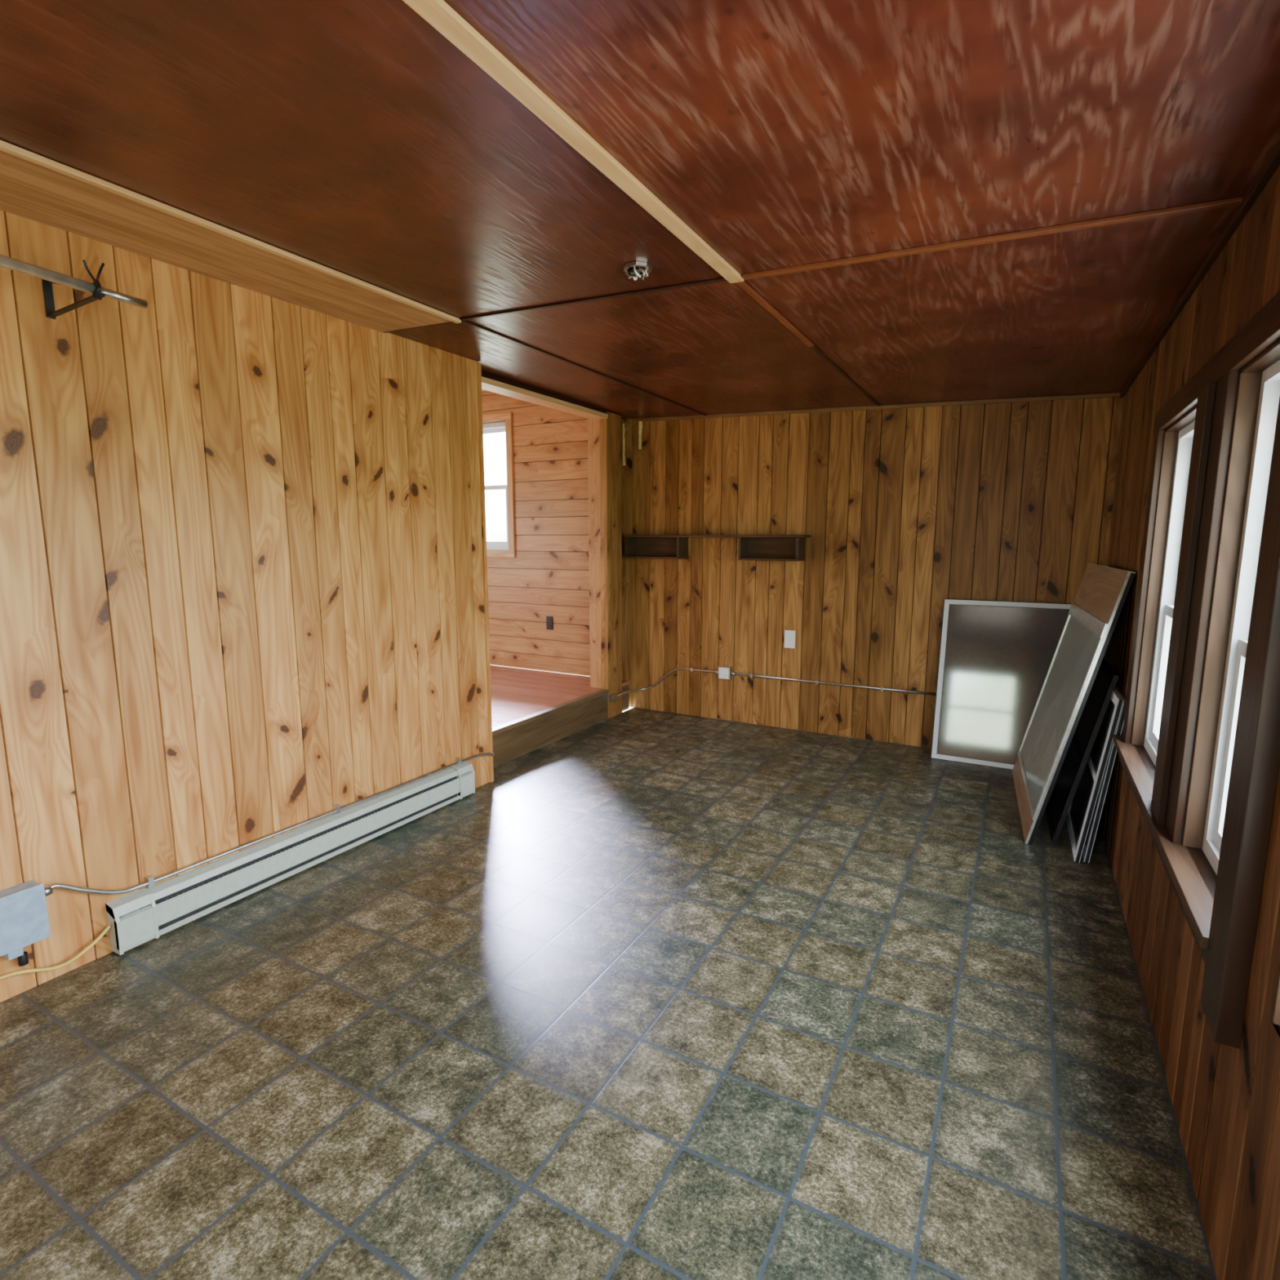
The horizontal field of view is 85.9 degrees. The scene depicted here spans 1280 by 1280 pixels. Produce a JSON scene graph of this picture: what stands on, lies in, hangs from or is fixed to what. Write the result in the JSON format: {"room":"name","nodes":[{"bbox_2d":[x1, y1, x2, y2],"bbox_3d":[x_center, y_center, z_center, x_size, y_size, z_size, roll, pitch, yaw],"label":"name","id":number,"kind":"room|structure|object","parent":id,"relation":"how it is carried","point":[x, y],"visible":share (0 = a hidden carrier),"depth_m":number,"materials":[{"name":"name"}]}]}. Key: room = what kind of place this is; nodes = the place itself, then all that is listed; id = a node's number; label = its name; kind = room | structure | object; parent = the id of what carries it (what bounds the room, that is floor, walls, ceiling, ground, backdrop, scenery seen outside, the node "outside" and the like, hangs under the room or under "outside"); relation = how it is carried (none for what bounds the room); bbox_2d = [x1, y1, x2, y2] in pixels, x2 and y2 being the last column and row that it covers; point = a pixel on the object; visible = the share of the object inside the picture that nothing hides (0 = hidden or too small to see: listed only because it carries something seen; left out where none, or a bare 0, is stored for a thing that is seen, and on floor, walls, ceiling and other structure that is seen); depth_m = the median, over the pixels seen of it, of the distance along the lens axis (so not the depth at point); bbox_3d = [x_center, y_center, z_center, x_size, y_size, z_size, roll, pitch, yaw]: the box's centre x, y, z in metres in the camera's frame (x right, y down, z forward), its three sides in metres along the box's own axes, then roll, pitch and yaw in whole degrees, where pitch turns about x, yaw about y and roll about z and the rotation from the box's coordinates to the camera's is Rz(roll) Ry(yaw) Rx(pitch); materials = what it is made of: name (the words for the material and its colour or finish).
{"room":"empty room","nodes":[
{"label":"empty room","id":0,"kind":"room"},
{"bbox_2d":[0,209,489,1002],"bbox_3d":[-2.136,-0.120,2.314,0.145,2.660,4.549,5,10,29],"label":"wall","id":1,"kind":"structure","parent":0,"point":[242,591],"depth_m":2.80,"materials":[{"name":"brown wood"}]},
{"bbox_2d":[0,880,50,966],"bbox_3d":[-2.093,0.966,2.318,0.079,0.270,0.135,5,10,29],"label":"junction box","id":2,"kind":"object","parent":1,"relation":"attached to","point":[24,915],"visible":1,"depth_m":2.30,"materials":[{"name":"plastic"}]},
{"bbox_2d":[0,254,147,319],"bbox_3d":[-2.023,-1.078,1.851,0.359,0.130,1.101,5,10,29],"label":"closet rod","id":3,"kind":"object","parent":1,"relation":"attached to","point":[48,277],"visible":1,"depth_m":2.13,"materials":[{"name":"metal"}]},
{"bbox_2d":[0,150,451,332],"bbox_3d":[-2.023,-1.284,1.679,0.496,0.025,3.855,5,10,29],"label":"ceiling beam","id":4,"kind":"structure","parent":1,"relation":"attached to","point":[29,190],"depth_m":2.41,"materials":[{"name":"brown wood"}]},
{"bbox_2d":[44,752,494,896],"bbox_3d":[-1.504,0.799,3.391,0.051,0.189,2.335,5,10,29],"label":"conduit","id":5,"kind":"object","parent":1,"relation":"attached to","point":[149,880],"visible":0.98,"depth_m":2.95,"materials":[{"name":"grey metal"}]},
{"bbox_2d":[105,761,475,955],"bbox_3d":[-1.505,0.961,3.395,0.071,0.190,1.908,5,10,29],"label":"baseboard heater","id":6,"kind":"object","parent":1,"relation":"attached to","point":[137,917],"visible":1,"depth_m":3.08,"materials":[{"name":"metal"}]},
{"bbox_2d":[0,924,111,979],"bbox_3d":[-2.119,1.136,2.299,0.033,0.071,0.624,5,10,29],"label":"cable","id":7,"kind":"object","parent":6,"relation":"attached to","point":[45,969],"visible":1,"depth_m":2.42,"materials":[{"name":"beige plastic"}]},
{"bbox_2d":[476,362,493,782],"bbox_3d":[-1.021,-0.367,4.291,0.162,2.580,0.025,5,10,29],"label":"trim","id":8,"kind":"structure","parent":1,"relation":"attached to","point":[478,364],"depth_m":4.24,"materials":[{"name":"brown wood"}]},
{"bbox_2d":[481,391,590,675],"bbox_3d":[-1.534,-1.112,6.986,3.030,2.750,0.120,5,10,29],"label":"wall","id":9,"kind":"structure","parent":0,"point":[548,575],"depth_m":6.58,"materials":[{"name":"brown wood"}]},
{"bbox_2d":[483,422,508,550],"bbox_3d":[-1.747,-1.554,7.073,1.150,1.240,0.085,5,10,29],"label":"window","id":10,"kind":"structure","parent":9,"relation":"in","point":[500,427],"depth_m":6.87,"materials":[{"name":"white plastic"}]},
{"bbox_2d":[482,412,515,557],"bbox_3d":[-1.795,-1.542,6.989,1.291,1.380,0.020,5,10,29],"label":"window frame","id":11,"kind":"structure","parent":9,"relation":"attached to","point":[507,416],"depth_m":6.70,"materials":[{"name":"brown wood"}]},
{"bbox_2d":[546,616,552,629],"bbox_3d":[-0.879,-0.166,6.675,0.070,0.130,0.015,5,10,29],"label":"wall outlet","id":12,"kind":"object","parent":9,"relation":"attached to","point":[548,619],"visible":1,"depth_m":6.67,"materials":[{"name":"black plastic"}]},
{"bbox_2d":[490,665,628,728],"bbox_3d":[-2.511,0.653,5.311,3.190,0.260,4.170,5,10,29],"label":"floor","id":13,"kind":"structure","parent":0,"point":[517,693],"depth_m":5.94,"materials":[{"name":"brown wood"}]},
{"bbox_2d":[587,411,622,718],"bbox_3d":[-0.297,-0.615,5.957,0.194,2.588,0.243,5,10,29],"label":"wall","id":14,"kind":"structure","parent":0,"point":[604,435],"depth_m":5.86,"materials":[{"name":"brown wood"}]},
{"bbox_2d":[481,371,608,419],"bbox_3d":[-0.736,-1.756,4.920,0.142,0.095,1.690,5,10,29],"label":"trim header","id":15,"kind":"object","parent":14,"relation":"attached to","point":[491,383],"visible":0.5,"depth_m":4.89,"materials":[{"name":"brown wood"}]},
{"bbox_2d":[492,688,608,767],"bbox_3d":[-0.722,0.667,5.225,0.060,0.261,1.760,5,10,29],"label":"step","id":16,"kind":"structure","parent":14,"relation":"attached to","point":[518,737],"depth_m":5.22,"materials":[{"name":"brown wood"}]},
{"bbox_2d":[608,693,617,702],"bbox_3d":[-0.233,0.503,5.998,0.043,0.065,0.075,5,10,29],"label":"outlet box","id":17,"kind":"object","parent":14,"relation":"attached to","point":[612,697],"visible":1,"depth_m":5.97,"materials":[{"name":"grey metal"}]},
{"bbox_2d":[0,707,1217,1279],"bbox_3d":[-0.086,1.246,2.601,3.703,0.120,6.998,5,10,29],"label":"floor","id":18,"kind":"structure","parent":0,"point":[664,995],"depth_m":2.10,"materials":[{"name":"tile"}]},
{"bbox_2d":[930,598,1071,768],"bbox_3d":[2.515,0.304,4.747,0.856,1.130,0.238,5,10,29],"label":"window panel","id":19,"kind":"object","parent":18,"relation":"on","point":[995,657],"visible":0.64,"depth_m":4.79,"materials":[{"name":"grey glass"}]},
{"bbox_2d":[1012,563,1135,844],"bbox_3d":[2.421,0.284,3.938,0.360,1.409,1.289,4,9,25],"label":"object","id":20,"kind":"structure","parent":18,"relation":"on","point":[1095,611],"depth_m":3.72,"materials":[{"name":"glass"}]},
{"bbox_2d":[1045,657,1119,843],"bbox_3d":[2.358,0.574,3.699,0.217,0.901,0.588,4,9,27],"label":"window","id":21,"kind":"structure","parent":18,"relation":"on","point":[1062,795],"depth_m":3.61,"materials":[{"name":"black glass"}]},
{"bbox_2d":[1066,688,1124,862],"bbox_3d":[2.323,0.637,3.537,0.142,0.819,0.664,5,10,29],"label":"window","id":22,"kind":"structure","parent":18,"relation":"on","point":[1079,815],"depth_m":3.38,"materials":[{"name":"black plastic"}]},
{"bbox_2d":[1082,684,1126,862],"bbox_3d":[2.352,0.649,3.522,0.119,0.798,0.624,5,10,29],"label":"window","id":23,"kind":"structure","parent":18,"relation":"on","point":[1089,843],"depth_m":3.28,"materials":[{"name":"white plastic"}]},
{"bbox_2d":[0,0,1279,419],"bbox_3d":[-0.176,-1.426,2.268,3.903,0.337,6.988,5,10,29],"label":"ceiling","id":24,"kind":"structure","parent":0,"point":[353,138],"depth_m":1.77,"materials":[{"name":"brown wood"}]},
{"bbox_2d":[0,139,461,323],"bbox_3d":[-1.791,-1.252,1.559,0.030,0.017,3.865,5,10,29],"label":"trim","id":25,"kind":"structure","parent":24,"relation":"attached to","point":[6,147],"depth_m":2.20,"materials":[{"name":"brown wood"}]},
{"bbox_2d":[383,277,727,333],"bbox_3d":[-0.519,-1.460,3.047,1.948,0.074,0.022,5,10,29],"label":"trim","id":26,"kind":"structure","parent":24,"relation":"attached to","point":[722,279],"depth_m":2.88,"materials":[{"name":"brown wood"}]},
{"bbox_2d":[402,0,743,283],"bbox_3d":[-0.580,-1.107,0.909,0.055,0.016,3.885,5,10,29],"label":"trim","id":27,"kind":"structure","parent":24,"relation":"attached to","point":[444,19],"depth_m":1.57,"materials":[{"name":"brown wood"}]},
{"bbox_2d":[461,320,706,415],"bbox_3d":[-0.146,-1.679,4.462,0.025,0.009,2.864,5,10,29],"label":"trim","id":28,"kind":"structure","parent":24,"relation":"attached to","point":[466,322],"depth_m":3.97,"materials":[{"name":"brown wood"}]},
{"bbox_2d":[623,261,652,280],"bbox_3d":[-0.008,-1.334,2.506,0.100,0.047,0.096,5,10,29],"label":"junction box","id":29,"kind":"object","parent":24,"relation":"attached to","point":[636,268],"depth_m":2.49,"materials":[{"name":"white plastic"}]},
{"bbox_2d":[735,280,813,346],"bbox_3d":[0.615,-1.418,3.025,0.028,0.011,1.015,5,10,29],"label":"trim","id":30,"kind":"structure","parent":24,"relation":"attached to","point":[743,285],"depth_m":2.94,"materials":[{"name":"orange wood"}]},
{"bbox_2d":[810,345,879,406],"bbox_3d":[1.308,-1.599,4.253,0.022,0.007,1.828,5,10,29],"label":"trim","id":31,"kind":"structure","parent":24,"relation":"attached to","point":[814,348],"depth_m":4.04,"materials":[{"name":"brown wood"}]},
{"bbox_2d":[742,196,1243,279],"bbox_3d":[1.011,-1.271,2.213,1.435,0.062,0.030,5,10,29],"label":"trim","id":32,"kind":"structure","parent":24,"relation":"attached to","point":[1234,202],"depth_m":2.13,"materials":[{"name":"orange wood"}]},
{"bbox_2d":[621,396,1123,748],"bbox_3d":[1.478,-0.572,5.435,3.863,2.660,0.120,5,10,29],"label":"wall","id":33,"kind":"structure","parent":0,"point":[904,512],"depth_m":5.31,"materials":[{"name":"brown wood"}]},
{"bbox_2d":[622,421,642,465],"bbox_3d":[-0.067,-1.734,6.059,0.196,0.375,0.011,5,10,29],"label":"bracket","id":34,"kind":"object","parent":33,"relation":"attached to","point":[640,423],"visible":1,"depth_m":6.03,"materials":[{"name":"beige wood"}]},
{"bbox_2d":[617,666,718,696],"bbox_3d":[0.246,0.361,6.118,0.911,0.258,0.306,1,8,6],"label":"conduit","id":35,"kind":"object","parent":33,"relation":"attached to","point":[692,668],"visible":1,"depth_m":6.12,"materials":[{"name":"grey metal"}]},
{"bbox_2d":[623,534,810,560],"bbox_3d":[0.599,-0.771,5.715,1.590,0.200,0.199,5,10,29],"label":"wall shelf","id":36,"kind":"object","parent":33,"relation":"attached to","point":[751,547],"visible":1,"depth_m":5.63,"materials":[{"name":"brown wood"}]},
{"bbox_2d":[718,665,732,679],"bbox_3d":[0.725,0.281,5.881,0.110,0.110,0.055,5,10,29],"label":"outlet box","id":37,"kind":"object","parent":33,"relation":"attached to","point":[724,672],"visible":1,"depth_m":5.86,"materials":[{"name":"white plastic"}]},
{"bbox_2d":[784,630,795,648],"bbox_3d":[1.216,-0.006,5.587,0.090,0.145,0.014,5,10,29],"label":"light switch","id":38,"kind":"object","parent":33,"relation":"attached to","point":[789,635],"visible":1,"depth_m":5.58,"materials":[{"name":"white plastic"}]},
{"bbox_2d":[730,671,936,695],"bbox_3d":[1.532,0.346,5.447,1.722,0.031,0.034,5,10,29],"label":"conduit","id":39,"kind":"object","parent":33,"relation":"attached to","point":[751,675],"visible":0.9,"depth_m":5.43,"materials":[{"name":"grey metal"}]},
{"bbox_2d":[637,392,1119,421],"bbox_3d":[1.515,-1.732,5.163,3.503,0.148,0.020,5,10,29],"label":"trim","id":40,"kind":"structure","parent":33,"relation":"attached to","point":[1108,394],"depth_m":4.96,"materials":[{"name":"brown wood"}]},
{"bbox_2d":[1099,164,1279,1279],"bbox_3d":[1.470,0.051,1.567,0.140,2.550,6.728,5,10,29],"label":"wall","id":41,"kind":"structure","parent":0,"point":[1225,1100],"depth_m":1.82,"materials":[{"name":"brown wood"}]},
{"bbox_2d":[1143,420,1195,765],"bbox_3d":[2.058,-0.151,2.567,0.085,1.340,0.760,5,10,29],"label":"window","id":42,"kind":"structure","parent":41,"relation":"in","point":[1185,436],"depth_m":2.85,"materials":[{"name":"white plastic"}]},
{"bbox_2d":[1112,290,1279,1048],"bbox_3d":[1.402,0.033,1.505,0.182,1.602,3.562,5,10,29],"label":"window","id":43,"kind":"structure","parent":41,"relation":"in","point":[1269,394],"depth_m":1.88,"materials":[{"name":"brown wood"}]},
{"bbox_2d":[1120,139,1279,397],"bbox_3d":[1.402,-1.121,1.435,0.020,0.031,6.728,5,10,29],"label":"trim","id":44,"kind":"structure","parent":41,"relation":"attached to","point":[1273,162],"depth_m":2.13,"materials":[{"name":"brown wood"}]}
]}

